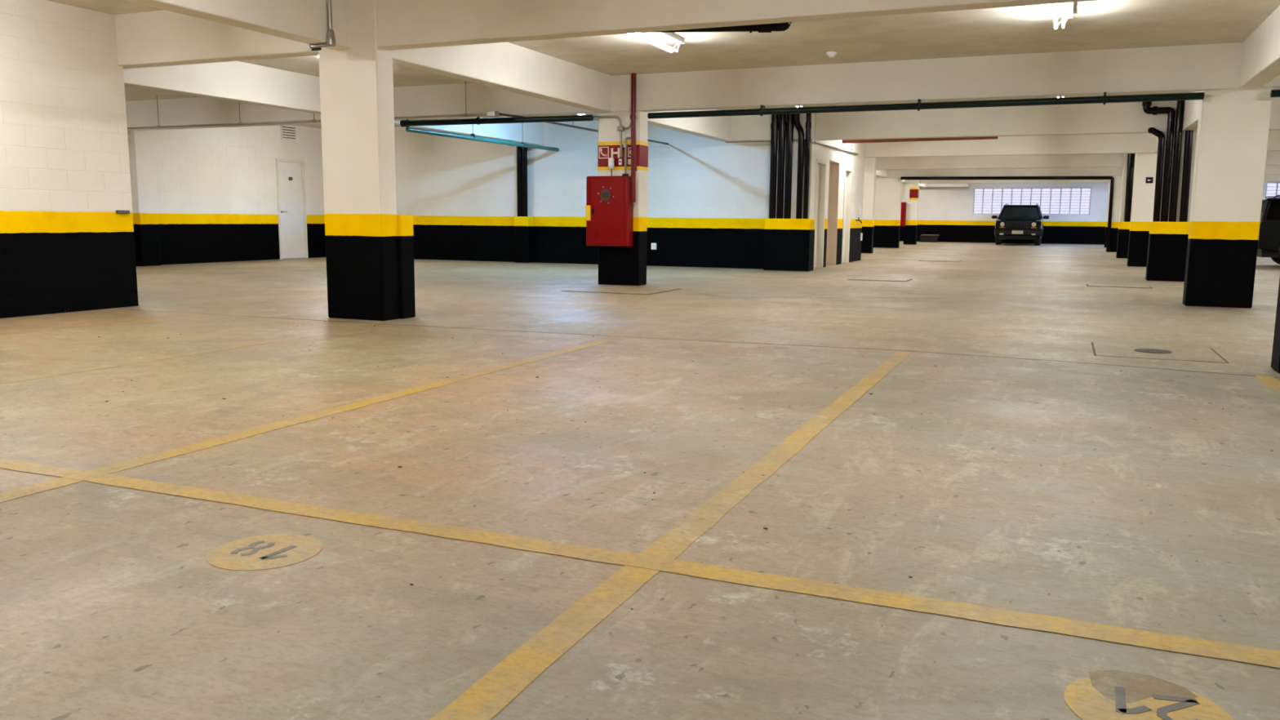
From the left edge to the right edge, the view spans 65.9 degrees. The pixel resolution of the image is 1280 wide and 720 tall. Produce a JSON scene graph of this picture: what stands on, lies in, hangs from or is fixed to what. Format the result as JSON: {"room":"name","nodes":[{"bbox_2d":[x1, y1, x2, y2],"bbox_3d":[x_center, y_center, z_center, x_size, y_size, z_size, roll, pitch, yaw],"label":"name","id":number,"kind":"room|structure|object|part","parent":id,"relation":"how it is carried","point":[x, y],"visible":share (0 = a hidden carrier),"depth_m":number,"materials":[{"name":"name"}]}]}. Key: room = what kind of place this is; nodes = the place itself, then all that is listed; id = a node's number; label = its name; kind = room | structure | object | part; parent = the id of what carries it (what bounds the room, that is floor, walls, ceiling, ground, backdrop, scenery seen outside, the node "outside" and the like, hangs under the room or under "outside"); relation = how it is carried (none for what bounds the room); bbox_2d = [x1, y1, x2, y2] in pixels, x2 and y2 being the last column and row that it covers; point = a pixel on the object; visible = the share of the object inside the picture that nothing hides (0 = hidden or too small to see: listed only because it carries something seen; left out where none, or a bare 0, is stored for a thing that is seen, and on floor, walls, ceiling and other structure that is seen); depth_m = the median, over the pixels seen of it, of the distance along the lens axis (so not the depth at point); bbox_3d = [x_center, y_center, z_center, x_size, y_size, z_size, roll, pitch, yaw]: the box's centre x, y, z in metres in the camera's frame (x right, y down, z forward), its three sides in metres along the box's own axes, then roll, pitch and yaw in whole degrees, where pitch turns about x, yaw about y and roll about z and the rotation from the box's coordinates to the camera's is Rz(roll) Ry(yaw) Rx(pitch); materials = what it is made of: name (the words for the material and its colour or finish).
{"room":"parking garage","nodes":[
{"label":"parking garage","id":0,"kind":"room"},
{"bbox_2d":[0,0,138,318],"bbox_3d":[-7.929,-1.158,4.029,0.150,2.920,13.460,4,9,23],"label":"wall","id":1,"kind":"structure","parent":0,"point":[65,246],"depth_m":9.45,"materials":[{"name":"paint"}]},
{"bbox_2d":[115,209,129,213],"bbox_3d":[-5.276,-1.511,10.082,0.037,0.035,0.140,4,9,23],"label":"clip","id":2,"kind":"object","parent":1,"relation":"attached to","point":[117,211],"visible":1,"depth_m":10.06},
{"bbox_2d":[127,124,325,264],"bbox_3d":[-8.714,-3.410,19.697,0.200,2.920,7.200,4,9,23],"label":"wall","id":3,"kind":"structure","parent":0,"point":[216,187],"depth_m":20.18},
{"bbox_2d":[280,124,296,141],"bbox_3d":[-7.684,-4.967,21.599,0.034,0.316,0.460,4,9,23],"label":"air vent","id":4,"kind":"object","parent":3,"relation":"in","point":[287,132],"visible":0.94,"depth_m":21.59,"materials":[{"name":"metal"}]},
{"bbox_3d":[-7.766,-4.940,21.403,0.030,0.280,0.030,4,9,23],"label":"rail","id":5,"kind":"part","parent":4,"relation":"part of","materials":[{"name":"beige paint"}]},
{"bbox_2d":[275,158,308,259],"bbox_3d":[-7.749,-3.337,21.888,0.179,2.170,0.870,4,9,23],"label":"door","id":6,"kind":"structure","parent":3,"relation":"in","point":[290,173],"depth_m":21.89,"materials":[{"name":"white paint"}]},
{"bbox_2d":[394,120,810,269],"bbox_3d":[-1.986,-3.517,20.835,11.300,2.920,0.150,4,9,23],"label":"wall","id":7,"kind":"structure","parent":0,"point":[708,199],"depth_m":20.53,"materials":[{"name":"paint"}]},
{"bbox_2d":[651,243,656,249],"bbox_3d":[0.278,-2.293,19.931,0.110,0.130,0.036,4,9,23],"label":"wall outlet","id":8,"kind":"object","parent":7,"relation":"attached to","point":[653,245],"visible":1,"depth_m":19.91,"materials":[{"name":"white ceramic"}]},
{"bbox_2d":[0,241,1279,719],"bbox_3d":[5.492,-1.735,19.998,29.100,0.253,53.800,4,9,23],"label":"floor","id":9,"kind":"structure","parent":0,"point":[171,548],"depth_m":3.35,"materials":[{"name":"concrete"}]},
{"bbox_2d":[127,129,161,266],"bbox_3d":[-9.156,-3.204,18.232,0.180,2.920,0.430,4,9,23],"label":"column","id":10,"kind":"structure","parent":9,"relation":"on","point":[140,143],"depth_m":18.18,"materials":[{"name":"paint"}]},
{"bbox_2d":[318,0,415,320],"bbox_3d":[-2.527,-1.849,9.161,0.680,2.920,0.450,4,9,23],"label":"column","id":11,"kind":"structure","parent":9,"relation":"on","point":[370,246],"depth_m":8.99,"materials":[{"name":"paint"}]},
{"bbox_2d":[514,216,533,262],"bbox_3d":[-2.467,-2.555,20.972,0.350,0.968,0.220,4,9,23],"label":"guard","id":12,"kind":"object","parent":9,"relation":"on","point":[523,225],"visible":1,"depth_m":20.88,"materials":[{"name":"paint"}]},
{"bbox_2d":[516,146,522,216],"bbox_3d":[-2.538,-4.006,20.811,0.113,1.955,0.116,4,9,23],"label":"drain pipe","id":13,"kind":"object","parent":12,"relation":"on","point":[519,184],"visible":0.66,"depth_m":20.80,"materials":[{"name":"brown paint"}]},
{"bbox_2d":[521,146,528,216],"bbox_3d":[-2.423,-3.998,20.763,0.113,1.955,0.116,4,9,23],"label":"drain pipe","id":14,"kind":"object","parent":12,"relation":"on","point":[524,150],"visible":0.66,"depth_m":20.75,"materials":[{"name":"brown paint"}]},
{"bbox_2d":[560,285,679,294],"bbox_3d":[-0.235,-0.936,13.183,1.250,0.010,1.150,4,9,23],"label":"floor hatch","id":15,"kind":"object","parent":9,"relation":"on","point":[597,289],"visible":1,"depth_m":13.07,"materials":[{"name":"concrete"}]},
{"bbox_2d":[597,111,648,285],"bbox_3d":[-0.245,-2.540,14.119,0.644,2.920,0.316,4,9,23],"label":"column","id":16,"kind":"structure","parent":9,"relation":"on","point":[617,265],"depth_m":14.00,"materials":[{"name":"paint"}]},
{"bbox_2d":[593,115,624,156],"bbox_3d":[-1.047,-3.192,14.147,1.780,0.590,0.080,4,9,23],"label":"conduit","id":17,"kind":"object","parent":16,"relation":"attached to","point":[620,128],"visible":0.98,"depth_m":13.81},
{"bbox_2d":[586,175,633,246],"bbox_3d":[-0.437,-2.103,13.978,0.660,0.980,0.220,4,9,23],"label":"cabinet","id":18,"kind":"object","parent":16,"relation":"attached to","point":[609,206],"visible":1,"depth_m":13.89,"materials":[{"name":"metal"}]},
{"bbox_2d":[622,137,631,175],"bbox_3d":[-0.168,-2.847,13.830,0.155,0.540,0.060,4,9,23],"label":"conduit","id":19,"kind":"object","parent":18,"relation":"attached to","point":[625,144],"visible":0.96,"depth_m":13.83,"materials":[{"name":"metal"}]},
{"bbox_2d":[630,73,636,202],"bbox_3d":[-0.088,-3.064,13.678,0.098,1.745,0.088,4,9,23],"label":"pipe","id":20,"kind":"object","parent":18,"relation":"attached to","point":[633,117],"visible":1,"depth_m":13.65,"materials":[{"name":"metal"}]},
{"bbox_2d":[608,157,613,176],"bbox_3d":[-0.404,-2.721,13.942,0.084,0.255,0.092,4,9,23],"label":"fire alarm sounder","id":21,"kind":"object","parent":16,"relation":"attached to","point":[611,160],"visible":0.98,"depth_m":13.90,"materials":[{"name":"white plastic"}]},
{"bbox_2d":[617,157,624,165],"bbox_3d":[-0.274,-2.790,13.900,0.095,0.105,0.050,4,9,23],"label":"electrical box","id":22,"kind":"object","parent":16,"relation":"attached to","point":[620,160],"visible":1,"depth_m":13.89,"materials":[{"name":"red paint"}]},
{"bbox_2d":[4,320,1272,609],"bbox_3d":[-0.075,0.250,4.931,9.835,0.003,6.129,4,9,23],"label":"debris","id":23,"kind":"object","parent":9,"relation":"on","point":[234,320],"visible":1,"depth_m":4.40,"materials":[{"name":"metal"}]},
{"bbox_2d":[763,218,815,271],"bbox_3d":[2.816,-2.179,18.656,0.870,0.968,0.420,4,9,23],"label":"guard","id":24,"kind":"object","parent":9,"relation":"on","point":[788,243],"visible":0.98,"depth_m":18.46,"materials":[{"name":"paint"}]},
{"bbox_2d":[768,114,778,218],"bbox_3d":[2.499,-3.630,18.479,0.144,1.955,0.148,4,9,23],"label":"drain pipe","id":25,"kind":"object","parent":24,"relation":"on","point":[775,117],"visible":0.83,"depth_m":18.43,"materials":[{"name":"brown paint"}]},
{"bbox_2d":[776,114,786,218],"bbox_3d":[2.633,-3.621,18.424,0.144,1.955,0.148,4,9,23],"label":"drain pipe","id":26,"kind":"object","parent":24,"relation":"on","point":[782,117],"visible":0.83,"depth_m":18.38,"materials":[{"name":"brown paint"}]},
{"bbox_2d":[783,113,794,218],"bbox_3d":[2.766,-3.612,18.368,0.144,1.955,0.148,4,9,23],"label":"drain pipe","id":27,"kind":"object","parent":24,"relation":"on","point":[789,122],"visible":0.83,"depth_m":18.32,"materials":[{"name":"brown paint"}]},
{"bbox_2d":[793,113,804,218],"bbox_3d":[2.923,-3.601,18.302,0.207,1.955,0.110,4,9,23],"label":"drain pipe","id":28,"kind":"object","parent":24,"relation":"on","point":[797,125],"visible":0.94,"depth_m":18.24,"materials":[{"name":"brown paint"}]},
{"bbox_2d":[803,113,811,218],"bbox_3d":[3.084,-3.590,18.235,0.103,1.955,0.106,4,9,23],"label":"drain pipe","id":29,"kind":"object","parent":24,"relation":"on","point":[808,124],"visible":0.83,"depth_m":18.20,"materials":[{"name":"black plastic"}]},
{"bbox_2d":[861,157,876,253],"bbox_3d":[6.472,-4.585,28.775,0.690,2.920,0.300,4,9,23],"label":"column","id":30,"kind":"structure","parent":9,"relation":"on","point":[870,163],"depth_m":28.58,"materials":[{"name":"paint"}]},
{"bbox_2d":[847,276,911,281],"bbox_3d":[3.899,-1.309,16.023,0.930,0.010,0.750,4,9,23],"label":"floor hatch","id":31,"kind":"object","parent":9,"relation":"on","point":[857,277],"visible":1,"depth_m":15.89,"materials":[{"name":"concrete"}]},
{"bbox_2d":[873,177,902,248],"bbox_3d":[8.710,-5.418,34.719,0.870,2.920,0.300,4,9,23],"label":"column","id":32,"kind":"structure","parent":9,"relation":"on","point":[888,192],"depth_m":34.61,"materials":[{"name":"paint"}]},
{"bbox_2d":[903,179,919,244],"bbox_3d":[10.916,-6.115,39.709,0.484,2.920,0.324,4,9,23],"label":"column","id":33,"kind":"structure","parent":9,"relation":"on","point":[912,193],"depth_m":39.59,"materials":[{"name":"paint"}]},
{"bbox_2d":[900,202,906,226],"bbox_3d":[10.552,-5.845,39.640,0.220,0.960,0.220,4,9,23],"label":"cabinet","id":34,"kind":"object","parent":33,"relation":"attached to","point":[903,214],"visible":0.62,"depth_m":39.54,"materials":[{"name":"metal"}]},
{"bbox_2d":[919,234,939,242],"bbox_3d":[13.021,-5.466,44.415,0.800,0.335,0.660,4,9,23],"label":"pallet","id":35,"kind":"object","parent":9,"relation":"on","point":[923,237],"visible":1,"depth_m":44.18,"materials":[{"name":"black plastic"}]},
{"bbox_2d":[918,259,961,262],"bbox_3d":[7.212,-2.385,23.722,0.930,0.010,0.750,4,9,23],"label":"floor hatch","id":36,"kind":"object","parent":9,"relation":"on","point":[922,260],"visible":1,"depth_m":23.55,"materials":[{"name":"concrete"}]},
{"bbox_2d":[900,176,1114,252],"bbox_3d":[12.106,-4.917,33.063,6.704,2.454,0.110,4,9,23],"label":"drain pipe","id":37,"kind":"object","parent":9,"relation":"on","point":[1111,178],"visible":1,"depth_m":32.33,"materials":[{"name":"brown paint"}]},
{"bbox_2d":[991,203,1048,245],"bbox_3d":[15.941,-5.706,41.435,2.220,1.704,4.378,4,9,23],"label":"parked car","id":38,"kind":"object","parent":9,"relation":"on","point":[1013,221],"visible":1,"depth_m":39.85,"materials":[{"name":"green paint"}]},
{"bbox_3d":[15.088,-5.109,39.492,0.420,0.140,0.016,4,9,23],"label":"number plate","id":39,"kind":"part","parent":38,"relation":"part of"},
{"bbox_2d":[1006,221,1030,227],"bbox_3d":[15.129,-5.414,39.540,0.880,0.250,0.042,4,9,23],"label":"grille","id":40,"kind":"object","parent":38,"relation":"attached to","point":[1009,224],"depth_m":39.53,"materials":[{"name":"black paint"}]},
{"bbox_2d":[1000,217,1036,220],"bbox_3d":[15.380,-5.721,40.093,1.320,0.125,1.020,4,9,23],"label":"hood","id":41,"kind":"object","parent":38,"relation":"attached to","point":[1002,218],"depth_m":39.92,"materials":[{"name":"black paint"}]},
{"bbox_2d":[1042,215,1048,218],"bbox_3d":[16.608,-5.852,40.536,0.316,0.140,0.100,4,9,23],"label":"mirror","id":42,"kind":"object","parent":38,"relation":"attached to","point":[1044,216],"depth_m":40.47,"materials":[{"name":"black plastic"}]},
{"bbox_2d":[1104,182,1110,247],"bbox_3d":[17.927,-5.695,37.187,0.630,2.920,0.260,4,9,23],"label":"column","id":43,"kind":"structure","parent":9,"relation":"on","point":[1108,203],"depth_m":37.24,"materials":[{"name":"paint"}]},
{"bbox_2d":[1109,175,1122,252],"bbox_3d":[15.557,-4.948,31.835,0.640,2.920,0.260,4,9,23],"label":"column","id":44,"kind":"structure","parent":9,"relation":"on","point":[1117,179],"depth_m":31.81,"materials":[{"name":"paint"}]},
{"bbox_2d":[1085,284,1152,288],"bbox_3d":[7.176,-1.109,14.815,0.880,0.010,0.550,4,9,23],"label":"floor hatch","id":45,"kind":"object","parent":9,"relation":"on","point":[1087,285],"visible":1,"depth_m":14.73,"materials":[{"name":"concrete"}]},
{"bbox_2d":[1115,222,1130,258],"bbox_3d":[13.124,-3.214,26.479,0.580,0.968,0.350,4,9,23],"label":"guard","id":46,"kind":"object","parent":9,"relation":"on","point":[1123,233],"visible":0.42,"depth_m":26.38,"materials":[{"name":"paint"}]},
{"bbox_2d":[1124,153,1134,222],"bbox_3d":[13.029,-4.663,26.300,0.206,1.958,0.170,4,9,23],"label":"drain pipe","id":47,"kind":"object","parent":46,"relation":"on","point":[1131,157],"visible":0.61,"depth_m":26.25,"materials":[{"name":"brown paint"}]},
{"bbox_2d":[1119,153,1135,222],"bbox_3d":[13.290,-4.216,26.596,0.630,2.920,0.250,4,9,23],"label":"column","id":48,"kind":"structure","parent":9,"relation":"on","point":[1124,174],"depth_m":26.54,"materials":[{"name":"paint"}]},
{"bbox_2d":[1126,152,1157,266],"bbox_3d":[11.018,-3.486,21.370,0.660,2.920,0.260,4,9,23],"label":"column","id":49,"kind":"structure","parent":9,"relation":"on","point":[1145,163],"depth_m":21.34,"materials":[{"name":"paint"}]},
{"bbox_2d":[1146,177,1153,182],"bbox_3d":[10.931,-3.859,21.200,0.135,0.125,0.024,4,9,23],"label":"exit sign","id":50,"kind":"object","parent":49,"relation":"attached to","point":[1148,180],"visible":1,"depth_m":21.19,"materials":[{"name":"black plastic"}]},
{"bbox_2d":[1090,342,1229,363],"bbox_3d":[3.822,-0.064,7.334,0.845,0.008,0.875,4,9,23],"label":"drain cover","id":51,"kind":"object","parent":9,"relation":"on","point":[1107,349],"visible":1,"depth_m":7.27,"materials":[{"name":"concrete"}]},
{"bbox_2d":[1145,221,1189,281],"bbox_3d":[8.754,-1.793,16.303,0.655,0.968,0.300,4,9,23],"label":"guard","id":52,"kind":"object","parent":9,"relation":"on","point":[1167,244],"visible":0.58,"depth_m":16.19,"materials":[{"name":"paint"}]},
{"bbox_2d":[1147,127,1164,221],"bbox_3d":[8.454,-3.049,16.259,0.282,1.535,0.114,6,10,35],"label":"drain pipe","id":53,"kind":"object","parent":52,"relation":"on","point":[1161,144],"visible":1,"depth_m":16.18,"materials":[{"name":"brown paint"}]},
{"bbox_2d":[1142,101,1175,222],"bbox_3d":[8.454,-3.256,16.216,0.512,1.956,0.140,4,9,23],"label":"drain pipe","id":54,"kind":"object","parent":52,"relation":"on","point":[1154,110],"visible":0.97,"depth_m":16.11,"materials":[{"name":"brown paint"}]},
{"bbox_2d":[1168,100,1184,222],"bbox_3d":[8.741,-3.235,16.096,0.127,1.954,0.110,4,9,23],"label":"drain pipe","id":55,"kind":"object","parent":52,"relation":"on","point":[1180,104],"visible":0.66,"depth_m":16.06,"materials":[{"name":"brown paint"}]},
{"bbox_2d":[1178,129,1193,222],"bbox_3d":[8.884,-3.227,16.036,0.147,1.957,0.120,4,9,23],"label":"drain pipe","id":56,"kind":"object","parent":52,"relation":"on","point":[1188,137],"visible":0.66,"depth_m":16.03,"materials":[{"name":"brown paint"}]},
{"bbox_2d":[1152,131,1197,222],"bbox_3d":[8.919,-2.791,16.400,0.650,2.920,0.260,4,9,23],"label":"column","id":57,"kind":"structure","parent":9,"relation":"on","point":[1194,140],"depth_m":16.23,"materials":[{"name":"paint"}]},
{"bbox_2d":[1182,87,1273,308],"bbox_3d":[6.678,-2.067,11.220,0.670,2.920,0.280,4,9,23],"label":"column","id":58,"kind":"structure","parent":9,"relation":"on","point":[1233,124],"depth_m":11.13,"materials":[{"name":"paint"}]},
{"bbox_2d":[1270,89,1279,97],"bbox_3d":[10.083,-2.682,9.393,7.000,0.088,0.080,4,9,23],"label":"pipe","id":59,"kind":"object","parent":58,"relation":"attached to","point":[1274,93],"visible":1,"depth_m":10.70,"materials":[{"name":"metal"}]},
{"bbox_2d":[1257,195,1279,264],"bbox_3d":[15.698,-2.770,21.410,4.378,1.568,2.220,4,9,23],"label":"parked car","id":60,"kind":"object","parent":9,"relation":"on","point":[1268,242],"visible":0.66,"depth_m":21.41,"materials":[{"name":"black paint"}]},
{"bbox_3d":[15.142,-3.639,22.184,1.972,0.076,0.028,4,9,23],"label":"roof rail","id":61,"kind":"part","parent":60,"relation":"part of","materials":[{"name":"silver plastic"}]},
{"bbox_2d":[1271,278,1279,373],"bbox_3d":[4.448,-1.352,6.095,0.670,2.920,0.270,4,9,23],"label":"column","id":62,"kind":"structure","parent":9,"relation":"on","point":[1275,362],"depth_m":6.42,"materials":[{"name":"paint"}]},
{"bbox_2d":[48,0,1279,128],"bbox_3d":[5.518,-4.872,19.548,29.100,0.250,53.800,4,9,23],"label":"ceiling","id":63,"kind":"structure","parent":0,"point":[1102,24],"depth_m":10.81,"materials":[{"name":"paint"}]},
{"bbox_2d":[123,61,320,114],"bbox_3d":[-5.246,-3.652,12.989,0.220,0.500,5.330,4,9,23],"label":"ceiling beam","id":64,"kind":"structure","parent":63,"relation":"attached to","point":[239,82],"depth_m":12.79,"materials":[{"name":"beige paint"}]},
{"bbox_2d":[124,0,351,49],"bbox_3d":[-3.724,-2.688,6.343,0.220,0.500,5.450,4,9,23],"label":"ceiling beam","id":65,"kind":"structure","parent":63,"relation":"attached to","point":[305,21],"depth_m":8.00,"materials":[{"name":"beige paint"}]},
{"bbox_2d":[306,0,336,50],"bbox_3d":[-2.757,-2.960,8.529,0.284,0.544,0.080,4,9,23],"label":"conduit","id":66,"kind":"object","parent":65,"relation":"attached to","point":[331,38],"visible":1,"depth_m":8.49,"materials":[{"name":"metal"}]},
{"bbox_3d":[-2.768,-2.725,8.566,0.226,0.038,0.034,4,9,23],"label":"arm","id":67,"kind":"part","parent":66,"relation":"part of","materials":[{"name":"metal"}]},
{"bbox_2d":[127,80,498,128],"bbox_3d":[-5.761,-3.983,15.547,8.120,0.560,0.120,4,9,23],"label":"conduit","id":68,"kind":"object","parent":63,"relation":"hanging from","point":[489,113],"visible":0.82,"depth_m":15.44,"materials":[{"name":"metal"}]},
{"bbox_2d":[394,116,544,145],"bbox_3d":[-3.102,-4.353,18.004,0.220,0.500,5.270,4,9,23],"label":"ceiling beam","id":69,"kind":"structure","parent":63,"relation":"attached to","point":[531,133],"depth_m":18.87,"materials":[{"name":"beige paint"}]},
{"bbox_2d":[405,124,559,151],"bbox_3d":[-2.628,-4.205,17.740,0.102,0.690,5.800,3,9,18],"label":"pipe","id":70,"kind":"object","parent":63,"relation":"hanging from","point":[473,136],"visible":0.9,"depth_m":17.10,"materials":[{"name":"metal"}]},
{"bbox_2d":[400,115,593,127],"bbox_3d":[-2.143,-3.522,14.432,3.143,0.156,0.156,4,9,22],"label":"pipe","id":71,"kind":"object","parent":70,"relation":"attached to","point":[403,123],"visible":0.96,"depth_m":14.38,"materials":[{"name":"metal"}]},
{"bbox_2d":[392,42,610,111],"bbox_3d":[-1.545,-3.400,11.441,0.220,0.500,5.330,4,9,23],"label":"ceiling beam","id":72,"kind":"structure","parent":63,"relation":"attached to","point":[506,66],"depth_m":11.48,"materials":[{"name":"beige paint"}]},
{"bbox_2d":[498,112,668,144],"bbox_3d":[-0.702,-4.128,16.744,0.104,0.529,6.056,4,9,25],"label":"conduit","id":73,"kind":"object","parent":63,"relation":"hanging from","point":[500,113],"visible":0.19,"depth_m":15.85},
{"bbox_2d":[115,0,1100,69],"bbox_3d":[0.407,-2.841,7.653,28.500,0.500,0.200,4,9,23],"label":"ceiling beam","id":74,"kind":"structure","parent":63,"relation":"attached to","point":[156,38],"depth_m":8.22,"materials":[{"name":"beige paint"}]},
{"bbox_2d":[627,32,684,52],"bbox_3d":[0.176,-3.410,10.413,0.161,0.140,1.240,4,9,23],"label":"ceiling light","id":75,"kind":"object","parent":63,"relation":"attached to","point":[680,40],"visible":0.63,"depth_m":10.57,"materials":[{"name":"white plastic"}]},
{"bbox_2d":[648,109,730,141],"bbox_3d":[0.600,-4.101,16.457,0.220,0.500,5.270,4,9,23],"label":"ceiling beam","id":76,"kind":"structure","parent":63,"relation":"attached to","point":[717,128],"depth_m":17.31,"materials":[{"name":"beige paint"}]},
{"bbox_2d":[726,140,770,142],"bbox_3d":[2.051,-4.127,18.678,0.880,0.029,0.024,4,9,23],"label":"conduit","id":77,"kind":"object","parent":76,"relation":"attached to","point":[762,140],"visible":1,"depth_m":18.70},
{"bbox_2d":[125,42,1279,130],"bbox_3d":[2.563,-3.546,12.696,28.500,0.500,0.200,4,9,23],"label":"ceiling beam","id":78,"kind":"structure","parent":63,"relation":"attached to","point":[1188,68],"depth_m":12.58,"materials":[{"name":"beige paint"}]},
{"bbox_2d":[647,92,1204,118],"bbox_3d":[3.208,-3.162,12.303,6.680,0.142,0.172,4,9,23],"label":"pipe","id":79,"kind":"object","parent":78,"relation":"hanging from","point":[1105,99],"visible":1,"depth_m":12.05,"materials":[{"name":"metal"}]},
{"bbox_2d":[647,22,791,33],"bbox_3d":[-0.279,-3.300,9.750,3.525,0.168,0.108,1,8,6],"label":"drain pipe","id":80,"kind":"object","parent":63,"relation":"attached to","point":[765,28],"visible":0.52,"depth_m":9.59,"materials":[{"name":"brown paint"}]},
{"bbox_2d":[722,113,814,142],"bbox_3d":[2.389,-4.400,18.649,1.790,0.500,0.200,4,9,23],"label":"ceiling beam","id":81,"kind":"structure","parent":63,"relation":"attached to","point":[745,127],"depth_m":18.63,"materials":[{"name":"beige paint"}]},
{"bbox_2d":[826,51,836,57],"bbox_3d":[2.275,-3.623,11.734,0.120,0.058,0.120,4,9,23],"label":"smoke detector","id":82,"kind":"object","parent":63,"relation":"attached to","point":[831,54],"visible":1,"depth_m":11.70,"materials":[{"name":"white plastic"}]},
{"bbox_2d":[875,169,887,177],"bbox_3d":[7.433,-6.261,31.929,0.220,0.500,5.510,4,9,23],"label":"ceiling beam","id":83,"kind":"structure","parent":63,"relation":"attached to","point":[879,173],"depth_m":33.59,"materials":[{"name":"beige paint"}]},
{"bbox_2d":[902,179,909,183],"bbox_3d":[9.692,-7.000,37.214,0.220,0.500,5.680,4,9,23],"label":"ceiling beam","id":84,"kind":"structure","parent":63,"relation":"attached to","point":[904,181],"depth_m":38.71,"materials":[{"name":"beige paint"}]},
{"bbox_2d":[841,136,998,143],"bbox_3d":[5.582,-4.583,19.826,3.042,0.399,0.139,4,9,23],"label":"drain pipe","id":85,"kind":"object","parent":63,"relation":"hanging from","point":[846,141],"visible":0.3,"depth_m":19.83,"materials":[{"name":"brown metal"}]},
{"bbox_2d":[919,183,928,187],"bbox_3d":[11.960,-7.741,42.517,0.220,0.500,5.550,4,9,23],"label":"ceiling beam","id":86,"kind":"structure","parent":63,"relation":"attached to","point":[922,185],"depth_m":43.53,"materials":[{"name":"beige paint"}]},
{"bbox_2d":[814,97,1279,140],"bbox_3d":[10.609,-3.876,15.471,15.860,0.500,0.200,4,9,23],"label":"ceiling beam","id":87,"kind":"structure","parent":63,"relation":"attached to","point":[1129,117],"depth_m":17.19,"materials":[{"name":"beige paint"}]},
{"bbox_2d":[1053,2,1073,29],"bbox_3d":[3.813,-3.162,8.893,0.161,0.140,1.240,4,9,23],"label":"ceiling light","id":88,"kind":"object","parent":63,"relation":"attached to","point":[1070,5],"visible":0.75,"depth_m":9.02,"materials":[{"name":"white plastic"}]},
{"bbox_2d":[864,129,1279,157],"bbox_3d":[10.122,-4.743,21.490,21.500,0.500,0.200,4,9,23],"label":"ceiling beam","id":89,"kind":"structure","parent":63,"relation":"attached to","point":[1132,143],"depth_m":22.00,"materials":[{"name":"beige paint"}]},
{"bbox_2d":[875,164,1279,177],"bbox_3d":[14.614,-6.211,31.996,21.500,0.500,0.200,4,9,23],"label":"ceiling beam","id":90,"kind":"structure","parent":63,"relation":"attached to","point":[1269,170],"depth_m":32.74,"materials":[{"name":"beige paint"}]},
{"bbox_2d":[876,151,1279,169],"bbox_3d":[12.387,-5.483,26.789,21.500,0.500,0.200,4,9,23],"label":"ceiling beam","id":91,"kind":"structure","parent":63,"relation":"attached to","point":[1273,157],"depth_m":27.55,"materials":[{"name":"beige paint"}]},
{"bbox_2d":[902,174,1279,183],"bbox_3d":[16.907,-6.960,37.359,21.500,0.500,0.200,4,9,23],"label":"ceiling beam","id":92,"kind":"structure","parent":63,"relation":"attached to","point":[1268,178],"depth_m":38.16,"materials":[{"name":"beige paint"}]},
{"bbox_2d":[1154,135,1158,152],"bbox_3d":[10.043,-4.332,18.615,0.220,0.500,5.210,4,9,23],"label":"ceiling beam","id":93,"kind":"structure","parent":63,"relation":"attached to","point":[1156,141],"depth_m":20.69,"materials":[{"name":"beige paint"}]},
{"bbox_2d":[1182,91,1200,131],"bbox_3d":[7.875,-3.623,13.545,0.220,0.500,5.510,4,9,23],"label":"ceiling beam","id":94,"kind":"structure","parent":63,"relation":"attached to","point":[1191,111],"depth_m":15.17,"materials":[{"name":"beige paint"}]},
{"bbox_2d":[1238,5,1279,88],"bbox_3d":[5.684,-2.907,8.419,0.220,0.500,5.330,4,9,23],"label":"ceiling beam","id":95,"kind":"structure","parent":63,"relation":"attached to","point":[1260,52],"depth_m":9.83,"materials":[{"name":"beige paint"}]},
{"bbox_2d":[801,113,865,266],"bbox_3d":[3.917,-3.519,21.189,0.758,2.920,5.400,4,9,23],"label":"wall","id":96,"kind":"structure","parent":0,"point":[855,162],"depth_m":21.03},
{"bbox_2d":[813,159,826,267],"bbox_3d":[3.458,-2.852,19.395,0.158,2.100,0.840,4,9,23],"label":"door","id":97,"kind":"structure","parent":96,"relation":"in","point":[820,166],"depth_m":19.67,"materials":[{"name":"white paint"}]},
{"bbox_2d":[813,140,857,155],"bbox_3d":[4.094,-4.372,20.419,0.036,0.064,4.250,4,9,23],"label":"conduit","id":98,"kind":"object","parent":96,"relation":"attached to","point":[815,141],"visible":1,"depth_m":20.09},
{"bbox_2d":[840,167,852,263],"bbox_3d":[4.501,-3.183,21.836,0.158,2.080,0.750,4,9,23],"label":"door","id":99,"kind":"structure","parent":96,"relation":"in","point":[848,171],"depth_m":22.06,"materials":[{"name":"white paint"}]},
{"bbox_2d":[848,142,853,151],"bbox_3d":[4.654,-4.675,21.754,0.034,0.216,0.290,4,9,23],"label":"air vent","id":100,"kind":"object","parent":96,"relation":"in","point":[851,144],"visible":0.82,"depth_m":21.73,"materials":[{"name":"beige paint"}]},
{"bbox_2d":[899,181,1279,244],"bbox_3d":[19.043,-6.491,42.805,21.700,2.920,0.180,4,9,23],"label":"wall","id":101,"kind":"structure","parent":0,"point":[947,212],"depth_m":44.32,"materials":[{"name":"paint"}]},
{"bbox_2d":[919,183,969,187],"bbox_3d":[13.526,-7.893,44.513,2.450,0.200,0.650,4,9,23],"label":"soffit","id":102,"kind":"structure","parent":101,"relation":"attached to","point":[928,185],"depth_m":44.09,"materials":[{"name":"beige paint"}]},
{"bbox_2d":[973,187,1091,214],"bbox_3d":[17.210,-6.990,43.508,4.800,1.160,0.060,4,9,23],"label":"window","id":103,"kind":"structure","parent":101,"relation":"in","point":[983,191],"depth_m":43.30,"materials":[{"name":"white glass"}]},
{"bbox_2d":[1265,182,1279,196],"bbox_3d":[26.778,-6.427,39.496,3.100,1.340,0.060,4,9,23],"label":"window","id":104,"kind":"structure","parent":101,"relation":"in","point":[1277,183],"depth_m":39.90,"materials":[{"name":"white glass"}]}
]}

